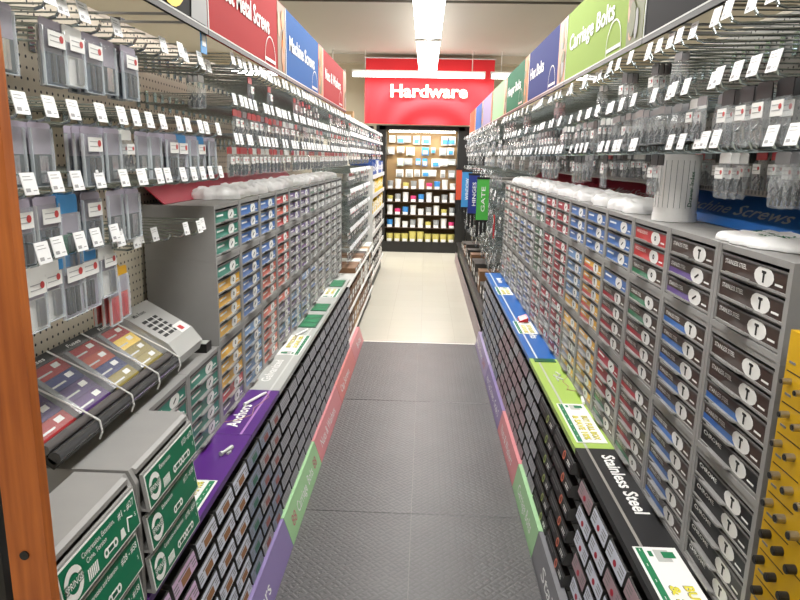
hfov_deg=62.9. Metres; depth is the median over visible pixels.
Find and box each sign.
[88,0,207,34]
[101,0,285,78]
[144,173,239,204]
[233,169,289,181]
[247,8,322,99]
[287,49,345,112]
[455,168,480,212]
[461,170,490,220]
[467,173,485,228]
[470,109,475,134]
[475,102,497,131]
[475,177,512,236]
[482,92,515,127]
[492,77,533,122]
[506,55,563,115]
[527,17,588,104]
[535,171,604,186]
[564,0,749,84]
[597,179,654,197]
[642,0,770,43]
[696,190,799,233]
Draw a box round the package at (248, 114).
[247,113,253,135]
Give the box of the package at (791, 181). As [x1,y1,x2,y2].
[783,165,792,190]
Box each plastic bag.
[191,184,249,199]
[220,182,267,194]
[240,180,283,191]
[256,178,292,188]
[268,176,304,185]
[282,175,310,183]
[290,174,320,181]
[297,173,325,180]
[311,172,332,178]
[314,171,336,177]
[512,176,538,182]
[517,178,544,184]
[525,178,551,185]
[532,180,561,188]
[538,182,573,190]
[548,184,588,193]
[558,186,602,197]
[573,188,620,201]
[591,193,642,206]
[607,196,653,213]
[715,230,799,253]
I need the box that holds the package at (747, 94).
[734,85,755,144]
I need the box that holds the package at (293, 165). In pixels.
[292,151,295,169]
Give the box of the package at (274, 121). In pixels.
[273,119,277,141]
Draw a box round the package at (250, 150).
[248,148,254,173]
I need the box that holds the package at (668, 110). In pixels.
[661,106,671,142]
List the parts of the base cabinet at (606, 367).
handle, handle, handle, handle, handle, drawer, drawer, drawer, drawer, drawer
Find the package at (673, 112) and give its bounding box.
[667,106,677,140]
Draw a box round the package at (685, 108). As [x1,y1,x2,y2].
[677,103,689,141]
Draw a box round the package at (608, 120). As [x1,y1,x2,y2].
[603,118,610,144]
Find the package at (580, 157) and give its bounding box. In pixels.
[576,156,581,181]
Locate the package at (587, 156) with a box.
[583,155,588,179]
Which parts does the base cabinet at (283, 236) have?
drawer, drawer, drawer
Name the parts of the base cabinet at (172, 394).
drawer, drawer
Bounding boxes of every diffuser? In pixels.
[240,71,275,74]
[353,73,483,78]
[492,75,594,79]
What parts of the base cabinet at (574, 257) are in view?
drawer, drawer, drawer, drawer, drawer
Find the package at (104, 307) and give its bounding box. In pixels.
[101,297,109,326]
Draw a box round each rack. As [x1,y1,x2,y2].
[35,322,180,469]
[564,467,581,599]
[567,469,586,599]
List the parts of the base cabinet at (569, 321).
drawer, drawer, drawer, drawer, drawer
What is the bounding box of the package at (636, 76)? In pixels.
[629,73,638,109]
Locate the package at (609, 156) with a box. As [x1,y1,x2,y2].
[605,155,610,175]
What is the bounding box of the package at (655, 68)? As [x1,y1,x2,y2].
[648,62,659,103]
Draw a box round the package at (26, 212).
[19,199,37,268]
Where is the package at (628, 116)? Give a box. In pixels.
[623,113,631,144]
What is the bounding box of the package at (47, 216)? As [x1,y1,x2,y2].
[32,196,62,260]
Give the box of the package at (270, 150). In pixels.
[269,149,274,171]
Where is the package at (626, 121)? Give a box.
[621,115,629,149]
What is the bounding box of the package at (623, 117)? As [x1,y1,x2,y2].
[618,116,624,144]
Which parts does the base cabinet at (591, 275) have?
drawer, drawer, drawer, drawer, drawer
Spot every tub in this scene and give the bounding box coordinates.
[386,232,392,240]
[387,180,392,187]
[387,195,392,200]
[387,204,392,213]
[387,219,392,226]
[394,233,400,240]
[395,179,400,188]
[395,193,400,201]
[395,208,400,213]
[395,217,399,226]
[401,233,408,240]
[402,206,407,214]
[402,221,407,226]
[403,182,408,188]
[403,192,408,201]
[409,231,415,240]
[410,196,415,201]
[410,205,415,214]
[410,219,415,227]
[411,181,416,188]
[417,231,423,241]
[418,194,423,201]
[418,209,423,214]
[418,218,423,227]
[419,179,424,188]
[424,233,430,241]
[425,221,430,227]
[426,183,431,188]
[426,192,431,201]
[426,207,431,214]
[432,234,438,241]
[433,205,438,214]
[433,220,438,227]
[434,181,439,188]
[434,196,439,201]
[440,234,446,241]
[441,209,446,214]
[441,218,446,227]
[442,180,447,189]
[442,194,447,202]
[447,234,453,241]
[448,222,453,227]
[449,193,454,202]
[449,208,454,215]
[450,183,455,189]
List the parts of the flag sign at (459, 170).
panel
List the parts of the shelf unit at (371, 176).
panel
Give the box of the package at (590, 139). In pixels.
[589,121,593,146]
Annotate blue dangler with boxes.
[200,32,206,54]
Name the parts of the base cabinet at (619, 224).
drawer, drawer, drawer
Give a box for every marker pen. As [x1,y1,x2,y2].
[224,392,268,421]
[290,329,307,340]
[562,376,584,403]
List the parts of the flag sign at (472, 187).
panel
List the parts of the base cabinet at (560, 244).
drawer, drawer, drawer, drawer, drawer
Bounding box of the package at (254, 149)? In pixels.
[253,148,258,171]
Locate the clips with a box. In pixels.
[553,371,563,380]
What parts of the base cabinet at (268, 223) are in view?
drawer, drawer, drawer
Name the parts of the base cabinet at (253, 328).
drawer, drawer, drawer, drawer, drawer, handle, handle, handle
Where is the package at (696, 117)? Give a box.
[693,101,707,137]
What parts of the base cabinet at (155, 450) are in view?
drawer, drawer, drawer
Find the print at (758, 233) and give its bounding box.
[750,230,795,237]
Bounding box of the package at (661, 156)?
[652,154,664,193]
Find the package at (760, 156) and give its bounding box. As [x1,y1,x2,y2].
[752,153,767,189]
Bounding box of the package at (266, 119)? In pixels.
[265,117,269,136]
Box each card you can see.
[194,480,217,510]
[277,335,310,354]
[298,314,323,327]
[310,303,330,310]
[321,289,340,297]
[329,280,345,286]
[495,287,512,294]
[513,321,537,333]
[533,358,555,362]
[556,403,607,443]
[632,546,707,599]
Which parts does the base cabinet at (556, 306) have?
drawer, drawer, drawer, drawer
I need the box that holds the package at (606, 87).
[602,85,608,111]
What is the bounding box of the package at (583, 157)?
[579,156,585,181]
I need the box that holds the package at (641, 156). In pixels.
[637,155,644,176]
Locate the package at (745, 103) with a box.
[733,102,751,145]
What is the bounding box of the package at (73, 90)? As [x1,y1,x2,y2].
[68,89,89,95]
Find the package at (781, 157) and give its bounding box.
[768,152,791,205]
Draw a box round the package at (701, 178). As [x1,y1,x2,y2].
[700,154,707,183]
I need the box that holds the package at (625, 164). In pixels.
[624,155,630,177]
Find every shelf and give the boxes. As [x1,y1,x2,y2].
[334,245,373,343]
[454,242,484,338]
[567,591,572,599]
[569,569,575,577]
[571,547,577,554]
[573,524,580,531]
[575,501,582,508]
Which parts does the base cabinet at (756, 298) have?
handle, handle, handle, drawer, drawer, drawer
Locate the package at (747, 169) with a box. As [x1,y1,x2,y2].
[743,153,757,189]
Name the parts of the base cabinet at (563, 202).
drawer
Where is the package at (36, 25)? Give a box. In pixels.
[35,24,62,88]
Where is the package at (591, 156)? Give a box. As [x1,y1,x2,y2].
[587,155,592,179]
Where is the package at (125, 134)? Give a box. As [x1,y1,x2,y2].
[120,130,134,170]
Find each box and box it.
[194,340,211,352]
[339,265,357,272]
[342,248,367,254]
[342,250,365,256]
[342,253,364,259]
[342,256,362,262]
[342,258,360,265]
[342,262,358,269]
[344,243,370,249]
[349,287,351,307]
[349,314,351,337]
[350,161,372,165]
[350,281,353,303]
[351,307,353,330]
[354,279,356,299]
[354,302,356,326]
[355,274,358,293]
[356,297,358,319]
[358,271,360,289]
[359,293,360,314]
[360,268,362,285]
[361,291,362,309]
[363,262,365,279]
[363,283,365,302]
[367,278,368,295]
[465,243,484,259]
[467,248,485,263]
[470,252,492,271]
[471,258,492,276]
[473,261,497,281]
[475,272,477,286]
[477,268,499,292]
[479,281,484,298]
[482,283,485,302]
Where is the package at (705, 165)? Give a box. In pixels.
[702,159,713,184]
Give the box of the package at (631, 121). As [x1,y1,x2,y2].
[627,115,635,148]
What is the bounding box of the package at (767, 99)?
[751,89,773,144]
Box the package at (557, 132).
[554,130,558,150]
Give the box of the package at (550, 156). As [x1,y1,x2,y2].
[547,156,551,176]
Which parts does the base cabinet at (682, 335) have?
handle, handle, handle, handle, drawer, handle, drawer, drawer, drawer, drawer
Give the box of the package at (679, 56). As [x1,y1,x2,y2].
[671,51,682,89]
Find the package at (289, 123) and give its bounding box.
[289,123,292,140]
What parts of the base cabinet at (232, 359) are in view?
drawer, drawer, drawer, handle, handle, drawer, drawer, handle, handle, handle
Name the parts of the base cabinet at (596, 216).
drawer, drawer, drawer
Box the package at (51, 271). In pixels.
[40,260,65,322]
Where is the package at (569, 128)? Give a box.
[565,127,570,146]
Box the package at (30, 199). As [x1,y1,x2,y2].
[24,196,34,206]
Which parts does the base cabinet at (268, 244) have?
drawer, drawer, drawer, drawer, drawer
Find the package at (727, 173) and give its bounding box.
[723,153,740,195]
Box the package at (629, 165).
[628,159,634,177]
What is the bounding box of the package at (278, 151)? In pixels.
[277,150,280,171]
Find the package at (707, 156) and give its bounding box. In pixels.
[701,154,712,184]
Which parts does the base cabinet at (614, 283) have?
handle, handle, handle, handle, drawer, drawer, drawer, drawer, drawer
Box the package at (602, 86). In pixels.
[597,85,603,105]
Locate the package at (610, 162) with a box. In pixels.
[609,155,612,175]
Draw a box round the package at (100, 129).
[98,128,105,180]
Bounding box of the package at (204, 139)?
[203,138,207,174]
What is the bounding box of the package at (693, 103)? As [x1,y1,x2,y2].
[685,98,698,137]
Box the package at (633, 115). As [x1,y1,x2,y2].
[628,113,636,144]
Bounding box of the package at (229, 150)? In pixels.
[227,147,234,175]
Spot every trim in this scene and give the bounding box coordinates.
[195,52,662,67]
[278,0,790,6]
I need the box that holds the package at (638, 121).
[632,118,640,146]
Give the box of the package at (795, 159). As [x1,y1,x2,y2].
[780,152,799,205]
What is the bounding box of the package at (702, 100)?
[693,96,707,139]
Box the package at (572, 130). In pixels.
[569,127,573,144]
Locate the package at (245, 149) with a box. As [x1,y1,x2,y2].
[244,148,248,174]
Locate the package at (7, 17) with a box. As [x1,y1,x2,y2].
[0,1,20,75]
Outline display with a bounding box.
[376,125,469,252]
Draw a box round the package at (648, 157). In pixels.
[642,155,650,183]
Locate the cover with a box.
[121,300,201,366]
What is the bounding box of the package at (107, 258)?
[97,244,118,298]
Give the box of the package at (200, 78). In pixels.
[197,74,205,107]
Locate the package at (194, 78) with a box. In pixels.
[192,75,199,107]
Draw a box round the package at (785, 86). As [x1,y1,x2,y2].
[769,76,795,142]
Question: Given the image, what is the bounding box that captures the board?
[750,329,799,599]
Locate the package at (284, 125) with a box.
[283,122,286,139]
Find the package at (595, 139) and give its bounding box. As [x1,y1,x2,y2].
[594,121,599,146]
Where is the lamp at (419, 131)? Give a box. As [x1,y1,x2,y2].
[389,130,454,132]
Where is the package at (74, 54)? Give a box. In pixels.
[61,24,87,89]
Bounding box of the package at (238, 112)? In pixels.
[237,110,243,136]
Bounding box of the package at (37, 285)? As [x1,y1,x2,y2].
[26,266,50,334]
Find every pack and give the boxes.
[388,147,394,154]
[389,135,394,142]
[396,169,402,176]
[397,135,404,142]
[397,147,403,152]
[397,158,403,165]
[404,158,411,164]
[405,136,410,142]
[406,147,414,155]
[406,169,412,176]
[413,136,419,143]
[414,170,419,176]
[422,136,429,143]
[422,147,428,155]
[422,159,426,165]
[422,170,429,176]
[429,170,435,176]
[431,147,435,153]
[431,159,439,166]
[439,148,446,155]
[440,159,447,165]
[440,170,444,177]
[441,136,447,144]
[447,136,455,144]
[447,148,453,154]
[447,159,455,165]
[448,170,454,178]
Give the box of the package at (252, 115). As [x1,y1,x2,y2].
[251,114,257,139]
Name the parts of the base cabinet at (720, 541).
handle, handle, handle, handle, drawer, handle, drawer, drawer, drawer, drawer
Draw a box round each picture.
[565,405,581,409]
[647,550,675,561]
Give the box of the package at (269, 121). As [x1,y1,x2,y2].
[268,119,273,141]
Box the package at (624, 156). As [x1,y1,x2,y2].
[620,155,626,176]
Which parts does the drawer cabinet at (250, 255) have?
drawer, drawer, drawer, drawer, drawer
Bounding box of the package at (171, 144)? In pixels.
[164,134,179,179]
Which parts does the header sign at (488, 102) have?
panel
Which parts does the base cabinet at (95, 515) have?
drawer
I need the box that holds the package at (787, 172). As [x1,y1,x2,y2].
[781,163,792,193]
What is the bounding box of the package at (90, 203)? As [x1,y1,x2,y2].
[80,191,104,250]
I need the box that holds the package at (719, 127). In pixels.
[712,94,722,129]
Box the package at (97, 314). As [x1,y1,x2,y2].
[93,305,101,326]
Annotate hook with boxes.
[4,0,90,27]
[7,90,30,118]
[8,95,58,122]
[8,99,81,124]
[8,102,107,126]
[9,105,128,128]
[9,108,141,129]
[10,0,56,10]
[14,11,100,34]
[15,0,69,19]
[15,16,122,40]
[16,25,136,46]
[16,172,39,199]
[17,171,84,194]
[18,171,64,196]
[23,241,52,267]
[25,110,154,131]
[26,27,146,51]
[38,170,106,192]
[42,235,66,259]
[43,110,167,132]
[56,166,172,185]
[56,167,164,186]
[56,168,146,188]
[56,169,130,190]
[62,114,183,133]
[63,168,148,188]
[66,231,88,254]
[77,117,191,134]
[81,227,103,249]
[94,118,203,135]
[98,36,168,56]
[103,221,189,237]
[104,223,121,244]
[104,224,170,240]
[104,226,135,244]
[104,229,125,248]
[104,229,144,246]
[104,233,141,250]
[105,227,159,243]
[107,118,209,136]
[112,41,185,60]
[120,122,221,137]
[123,161,223,180]
[123,165,206,182]
[124,165,213,181]
[124,166,197,183]
[126,167,187,184]
[130,47,189,64]
[134,49,235,67]
[135,51,203,68]
[137,56,205,72]
[137,89,237,107]
[138,59,211,75]
[139,128,239,146]
[142,217,205,232]
[142,220,202,235]
[143,53,241,70]
[145,91,244,108]
[147,129,243,146]
[151,58,246,72]
[153,95,248,110]
[158,61,252,74]
[160,97,252,111]
[162,131,253,147]
[166,62,258,77]
[167,97,257,112]
[169,131,256,147]
[173,65,263,79]
[174,100,259,113]
[178,65,266,81]
[181,99,266,115]
[185,71,270,83]
[187,103,270,116]
[191,73,272,84]
[192,105,273,117]
[197,75,276,86]
[198,134,251,147]
[199,107,279,118]
[202,77,280,88]
[204,108,281,119]
[207,79,285,89]
[209,109,284,119]
[212,79,288,91]
[213,137,270,148]
[214,110,287,120]
[215,136,262,147]
[215,139,288,149]
[216,79,288,92]
[218,111,290,121]
[219,139,289,149]
[221,84,292,94]
[221,138,278,148]
[222,112,291,122]
[223,140,294,149]
[226,83,295,95]
[227,113,296,123]
[228,140,296,150]
[230,87,299,96]
[231,114,298,123]
[232,137,266,148]
[235,89,300,97]
[235,115,301,124]
[239,139,285,149]
[239,141,303,150]
[240,116,304,125]
[242,90,303,99]
[243,138,274,148]
[246,91,306,100]
[246,118,309,126]
[247,93,308,101]
[249,117,305,125]
[249,118,310,126]
[253,94,310,102]
[253,95,312,103]
[256,96,314,104]
[257,97,316,105]
[259,120,314,127]
[259,120,317,128]
[260,98,317,106]
[263,119,312,127]
[536,101,593,109]
[536,125,584,132]
[538,101,595,109]
[539,99,595,107]
[539,123,597,133]
[540,98,596,106]
[540,123,601,132]
[542,122,592,130]
[545,97,607,106]
[545,146,611,155]
[547,122,607,130]
[548,95,611,104]
[548,120,612,131]
[548,146,579,155]
[550,94,615,103]
[550,119,621,130]
[550,120,617,130]
[551,146,619,155]
[553,93,618,103]
[554,91,619,101]
[557,118,625,129]
[558,90,625,99]
[558,116,634,126]
[559,145,612,155]
[560,89,631,98]
[562,117,627,127]
[566,87,638,97]
[568,115,640,127]
[569,82,648,95]
[569,144,641,155]
[569,144,647,155]
[570,85,643,97]
[573,113,651,126]
[574,144,652,155]
[575,114,645,126]
[577,110,663,124]
[577,112,656,125]
[579,80,654,92]
[579,143,665,154]
[581,80,660,91]
[582,75,668,90]
[583,74,673,87]
[583,142,674,154]
[585,109,670,123]
[587,107,677,122]
[593,72,680,87]
[594,104,685,117]
[595,107,684,121]
[596,143,680,154]
[597,69,689,82]
[597,143,688,154]
[598,141,676,154]
[604,67,696,82]
[604,140,693,154]
[605,65,705,78]
[605,103,700,117]
[607,60,714,78]
[609,101,709,118]
[611,140,714,154]
[615,57,723,73]
[615,139,719,154]
[617,100,716,116]
[618,97,716,112]
[626,50,746,69]
[628,139,735,154]
[629,92,734,109]
[630,138,730,154]
[632,96,731,110]
[634,52,736,71]
[643,46,759,63]
[645,41,770,61]
[647,138,754,153]
[648,92,750,107]
[649,86,776,108]
[652,137,768,156]
[654,36,785,58]
[663,137,783,153]
[665,31,799,55]
[665,85,772,103]
[665,134,799,153]
[668,81,799,101]
[674,26,799,47]
[676,133,799,153]
[680,77,799,98]
[687,20,799,42]
[692,132,779,153]
[693,76,784,96]
[698,131,779,152]
[703,141,746,150]
[707,71,799,92]
[709,5,799,30]
[709,130,779,152]
[711,65,799,89]
[712,15,799,36]
[720,0,799,23]
[725,143,770,149]
[729,59,799,85]
[731,129,783,152]
[739,139,787,149]
[744,0,799,17]
[745,53,799,81]
[747,128,780,152]
[754,142,795,148]
[762,125,799,151]
[764,0,799,8]
[765,48,799,77]
[783,122,799,149]
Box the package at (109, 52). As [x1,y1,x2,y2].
[98,38,118,95]
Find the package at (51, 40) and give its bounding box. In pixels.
[37,16,68,88]
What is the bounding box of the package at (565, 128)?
[561,126,566,146]
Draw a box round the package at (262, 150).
[261,149,266,171]
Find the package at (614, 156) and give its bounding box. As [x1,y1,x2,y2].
[610,155,616,175]
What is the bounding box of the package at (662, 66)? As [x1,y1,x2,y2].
[653,63,664,103]
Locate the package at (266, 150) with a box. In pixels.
[265,149,270,170]
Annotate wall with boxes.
[0,490,13,599]
[213,62,638,158]
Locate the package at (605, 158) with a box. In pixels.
[600,155,607,185]
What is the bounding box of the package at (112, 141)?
[103,128,122,182]
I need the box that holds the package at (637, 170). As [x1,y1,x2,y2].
[635,155,639,176]
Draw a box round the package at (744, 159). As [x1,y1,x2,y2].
[731,153,748,195]
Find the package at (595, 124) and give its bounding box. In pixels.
[590,120,597,150]
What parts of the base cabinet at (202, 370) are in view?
drawer, drawer, drawer, handle, handle, drawer, handle, drawer, handle, handle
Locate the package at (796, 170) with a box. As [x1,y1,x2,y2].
[792,167,799,193]
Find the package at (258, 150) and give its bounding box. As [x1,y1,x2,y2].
[257,149,262,172]
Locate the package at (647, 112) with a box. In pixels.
[640,109,649,143]
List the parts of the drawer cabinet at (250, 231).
drawer, drawer, drawer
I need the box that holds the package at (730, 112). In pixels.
[723,90,741,144]
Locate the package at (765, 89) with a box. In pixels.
[750,80,773,143]
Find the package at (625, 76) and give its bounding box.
[618,73,627,102]
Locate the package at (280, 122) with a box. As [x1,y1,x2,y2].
[279,121,283,142]
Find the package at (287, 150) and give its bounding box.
[287,150,290,169]
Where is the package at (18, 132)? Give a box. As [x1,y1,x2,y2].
[10,120,28,188]
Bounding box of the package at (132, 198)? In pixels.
[124,188,142,239]
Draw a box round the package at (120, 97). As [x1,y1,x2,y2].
[113,44,132,101]
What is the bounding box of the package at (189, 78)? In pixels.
[187,75,194,107]
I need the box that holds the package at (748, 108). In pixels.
[741,86,762,144]
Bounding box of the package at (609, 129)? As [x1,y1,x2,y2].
[608,119,614,139]
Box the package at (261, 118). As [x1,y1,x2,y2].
[260,116,264,140]
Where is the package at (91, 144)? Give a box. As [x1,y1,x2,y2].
[79,126,104,186]
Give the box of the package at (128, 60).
[119,44,139,101]
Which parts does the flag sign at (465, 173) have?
panel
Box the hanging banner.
[364,57,496,124]
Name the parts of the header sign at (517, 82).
panel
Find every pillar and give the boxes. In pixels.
[360,126,373,158]
[465,134,485,241]
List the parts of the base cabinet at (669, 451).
handle, handle, handle, handle, drawer, handle, drawer, drawer, drawer, drawer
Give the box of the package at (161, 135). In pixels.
[159,134,165,179]
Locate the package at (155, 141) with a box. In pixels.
[148,132,163,178]
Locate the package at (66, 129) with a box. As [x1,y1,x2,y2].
[63,126,73,186]
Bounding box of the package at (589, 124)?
[585,122,590,144]
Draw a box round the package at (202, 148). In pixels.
[196,137,205,178]
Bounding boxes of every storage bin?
[154,589,170,599]
[161,547,197,599]
[178,578,198,599]
[187,513,217,559]
[190,541,218,588]
[196,568,219,599]
[207,485,233,524]
[211,511,234,551]
[213,536,235,578]
[214,561,236,599]
[225,460,248,495]
[225,585,237,599]
[228,485,248,520]
[229,508,249,545]
[231,531,250,569]
[232,554,251,593]
[237,577,251,599]
[240,439,260,470]
[242,462,260,494]
[244,484,261,517]
[245,506,262,540]
[246,528,262,562]
[247,549,263,584]
[253,421,271,449]
[255,443,271,471]
[256,463,271,492]
[257,484,272,514]
[258,504,273,535]
[259,524,273,556]
[264,405,280,430]
[266,425,280,451]
[267,445,281,471]
[268,464,281,491]
[269,484,282,511]
[270,503,282,531]
[274,389,289,413]
[276,409,289,432]
[277,427,290,452]
[278,446,290,471]
[278,464,290,490]
[279,482,291,508]
[284,376,297,397]
[285,395,297,416]
[286,412,297,434]
[286,430,297,452]
[287,447,298,470]
[288,464,298,488]
[292,365,303,384]
[293,382,304,402]
[294,399,304,419]
[294,415,304,436]
[295,432,304,453]
[295,448,304,470]
[299,354,310,372]
[300,371,310,389]
[301,387,310,405]
[302,403,310,422]
[302,418,310,438]
[302,434,311,454]
[305,345,315,361]
[306,361,315,377]
[307,376,316,393]
[307,391,316,409]
[308,406,316,424]
[308,421,316,439]
[311,336,320,351]
[312,351,320,367]
[313,366,320,382]
[313,380,321,397]
[314,395,321,411]
[314,409,321,426]
[317,328,325,342]
[318,343,325,357]
[318,357,325,371]
[319,371,325,386]
[319,384,325,400]
[319,398,325,414]
[322,321,329,334]
[322,335,329,348]
[323,348,329,362]
[323,361,329,376]
[324,375,329,389]
[324,388,330,403]
[326,314,333,326]
[327,327,333,340]
[327,340,333,353]
[328,353,333,366]
[328,366,333,379]
[328,378,334,392]
[330,308,337,319]
[331,320,337,332]
[331,333,337,345]
[332,345,337,358]
[332,357,337,370]
[332,370,337,383]
[334,302,340,313]
[335,314,340,325]
[335,326,340,337]
[335,338,340,350]
[336,350,340,362]
[336,362,340,374]
[338,297,344,307]
[339,308,343,319]
[339,320,343,331]
[339,332,343,343]
[339,343,343,354]
[339,354,343,366]
[341,292,346,301]
[342,303,346,313]
[342,314,346,324]
[342,325,346,336]
[342,336,346,347]
[342,347,346,358]
[344,287,349,296]
[345,298,349,307]
[345,330,349,340]
[489,353,493,364]
[490,292,495,301]
[490,331,494,341]
[491,309,496,318]
[491,320,495,329]
[491,360,495,372]
[492,297,497,306]
[492,349,496,360]
[493,326,498,336]
[493,337,497,348]
[494,302,500,312]
[494,314,499,323]
[494,356,499,367]
[494,368,498,380]
[495,344,499,355]
[496,320,501,330]
[496,332,500,343]
[497,307,503,318]
[497,364,502,376]
[497,376,501,389]
[498,351,503,364]
[499,326,504,338]
[499,339,503,351]
[499,385,504,398]
[500,314,506,325]
[500,372,505,385]
[501,346,507,359]
[501,359,506,372]
[502,333,508,345]
[502,394,507,408]
[503,320,509,332]
[503,381,508,394]
[504,354,510,367]
[504,367,509,381]
[505,340,511,353]
[505,404,511,419]
[506,326,513,339]
[506,390,512,405]
[507,376,513,391]
[508,362,514,377]
[509,334,517,347]
[509,348,515,362]
[509,414,515,431]
[510,400,516,417]
[511,371,518,387]
[511,386,517,402]
[512,357,519,371]
[513,342,521,356]
[513,411,520,429]
[513,426,519,444]
[514,396,521,414]
[515,381,523,398]
[516,366,524,382]
[517,350,526,366]
[517,439,524,459]
[518,424,525,443]
[519,408,527,427]
[520,392,528,410]
[521,376,529,394]
[522,360,532,377]
[522,455,529,476]
[523,438,531,459]
[524,422,532,442]
[525,405,534,425]
[526,388,535,408]
[527,371,538,390]
[527,470,535,494]
[528,453,537,476]
[529,436,538,458]
[530,419,540,440]
[531,401,542,422]
[533,383,545,403]
[533,488,549,534]
[534,470,551,515]
[535,452,553,495]
[536,434,554,475]
[537,415,557,455]
[539,396,560,434]
[546,529,571,587]
[547,509,573,565]
[548,489,575,543]
[550,468,577,520]
[552,448,579,497]
[553,426,580,474]
[570,575,584,599]
[572,552,590,592]
[574,528,592,567]
[576,504,595,541]
[578,479,599,515]
[584,584,596,599]
[586,558,607,599]
[588,532,610,576]
[590,505,615,548]
[603,566,626,599]
[603,594,610,599]
[605,537,635,586]
[623,575,647,599]
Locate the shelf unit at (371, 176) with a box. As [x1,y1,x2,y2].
[343,166,383,284]
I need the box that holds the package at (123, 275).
[117,265,131,318]
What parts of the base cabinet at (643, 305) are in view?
handle, handle, handle, handle, drawer, handle, drawer, drawer, drawer, drawer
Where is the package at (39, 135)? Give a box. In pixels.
[26,122,55,186]
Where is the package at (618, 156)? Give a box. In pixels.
[615,155,620,176]
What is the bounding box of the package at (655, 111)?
[649,108,657,142]
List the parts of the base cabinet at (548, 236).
drawer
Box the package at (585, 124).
[581,122,586,146]
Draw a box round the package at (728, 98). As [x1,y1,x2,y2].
[716,89,735,144]
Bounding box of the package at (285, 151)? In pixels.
[284,150,288,169]
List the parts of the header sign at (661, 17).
panel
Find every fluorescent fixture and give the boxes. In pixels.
[226,49,345,74]
[352,50,485,78]
[413,0,444,38]
[416,39,440,72]
[490,52,594,79]
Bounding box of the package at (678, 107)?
[670,103,682,141]
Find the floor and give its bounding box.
[359,251,565,591]
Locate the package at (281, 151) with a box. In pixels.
[280,150,284,170]
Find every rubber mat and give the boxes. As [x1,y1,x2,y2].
[275,510,410,599]
[306,399,415,513]
[344,341,417,400]
[408,514,541,599]
[411,401,519,517]
[416,343,489,403]
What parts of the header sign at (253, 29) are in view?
panel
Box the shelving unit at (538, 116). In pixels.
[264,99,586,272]
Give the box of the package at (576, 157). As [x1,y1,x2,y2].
[572,155,577,181]
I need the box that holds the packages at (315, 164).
[298,102,595,272]
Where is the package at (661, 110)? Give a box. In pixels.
[654,106,665,141]
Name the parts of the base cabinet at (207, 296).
drawer, drawer, drawer, drawer, handle, drawer, handle, handle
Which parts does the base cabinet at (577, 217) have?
drawer, drawer, drawer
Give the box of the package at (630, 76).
[624,73,633,109]
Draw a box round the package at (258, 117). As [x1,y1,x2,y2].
[257,115,262,136]
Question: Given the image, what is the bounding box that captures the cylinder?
[651,154,702,222]
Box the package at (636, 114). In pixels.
[632,112,640,138]
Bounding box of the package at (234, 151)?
[232,147,238,173]
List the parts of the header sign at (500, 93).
panel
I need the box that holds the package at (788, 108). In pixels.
[778,77,799,140]
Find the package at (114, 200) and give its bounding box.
[105,190,125,243]
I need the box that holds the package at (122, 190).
[118,189,125,225]
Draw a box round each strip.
[248,519,292,599]
[280,441,321,545]
[311,385,341,462]
[335,348,355,401]
[349,327,363,360]
[370,341,474,344]
[475,331,490,379]
[484,365,505,428]
[492,215,494,237]
[497,411,521,485]
[512,464,542,556]
[525,168,555,172]
[531,531,567,599]
[557,171,602,177]
[575,448,711,599]
[604,175,655,183]
[699,185,797,200]
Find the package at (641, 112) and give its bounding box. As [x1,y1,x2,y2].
[634,109,643,142]
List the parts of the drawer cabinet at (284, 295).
drawer, drawer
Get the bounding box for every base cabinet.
[46,413,137,493]
[49,472,144,599]
[77,410,199,599]
[123,374,189,420]
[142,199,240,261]
[145,250,242,345]
[169,346,221,461]
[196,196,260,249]
[219,325,245,423]
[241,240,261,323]
[243,307,263,392]
[250,192,276,239]
[261,232,277,306]
[263,293,278,368]
[273,189,289,231]
[277,226,290,291]
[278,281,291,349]
[285,186,300,224]
[290,220,301,279]
[291,271,301,332]
[297,184,309,219]
[301,216,310,269]
[302,263,310,319]
[310,182,317,214]
[310,212,318,261]
[311,256,318,307]
[316,181,324,210]
[318,208,325,254]
[319,250,325,296]
[325,179,330,207]
[325,205,331,248]
[326,244,331,287]
[330,178,336,204]
[331,202,336,242]
[332,239,336,279]
[336,177,341,201]
[337,200,341,238]
[337,235,341,273]
[500,240,506,278]
[502,204,508,242]
[504,181,511,205]
[505,245,511,286]
[507,207,513,248]
[509,182,516,208]
[510,250,517,294]
[512,210,519,254]
[514,184,525,212]
[515,256,523,303]
[517,213,526,261]
[520,185,531,216]
[521,263,531,315]
[524,217,534,269]
[527,187,539,220]
[529,271,539,328]
[532,222,543,278]
[535,190,552,226]
[537,280,550,343]
[540,227,554,289]
[544,192,561,232]
[547,291,562,361]
[551,234,567,302]
[555,196,576,240]
[559,304,577,383]
[563,241,582,318]
[568,199,592,249]
[573,320,595,409]
[578,250,602,337]
[583,204,613,260]
[590,339,619,443]
[596,262,627,362]
[603,210,651,275]
[612,365,650,488]
[620,276,661,395]
[628,218,730,295]
[641,397,694,550]
[651,296,708,442]
[662,228,738,322]
[681,444,763,599]
[695,324,785,510]
[709,242,799,364]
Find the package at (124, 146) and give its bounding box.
[118,130,126,167]
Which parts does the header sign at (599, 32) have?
panel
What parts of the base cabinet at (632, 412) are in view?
handle, handle, handle, handle, drawer, handle, drawer, drawer, drawer, drawer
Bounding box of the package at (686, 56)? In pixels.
[677,51,689,91]
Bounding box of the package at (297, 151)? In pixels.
[297,151,300,168]
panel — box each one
[0,0,142,356]
[114,17,229,300]
[147,434,251,599]
[215,390,279,438]
[226,70,277,171]
[249,279,349,393]
[274,88,310,174]
[310,136,328,171]
[328,140,342,243]
[343,142,351,164]
[482,147,495,252]
[485,273,555,361]
[491,145,505,268]
[501,143,520,262]
[519,126,539,175]
[529,358,613,452]
[538,126,561,173]
[561,83,609,174]
[604,49,698,179]
[688,4,799,192]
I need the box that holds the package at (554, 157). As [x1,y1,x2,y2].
[551,156,555,177]
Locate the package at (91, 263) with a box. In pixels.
[78,250,101,311]

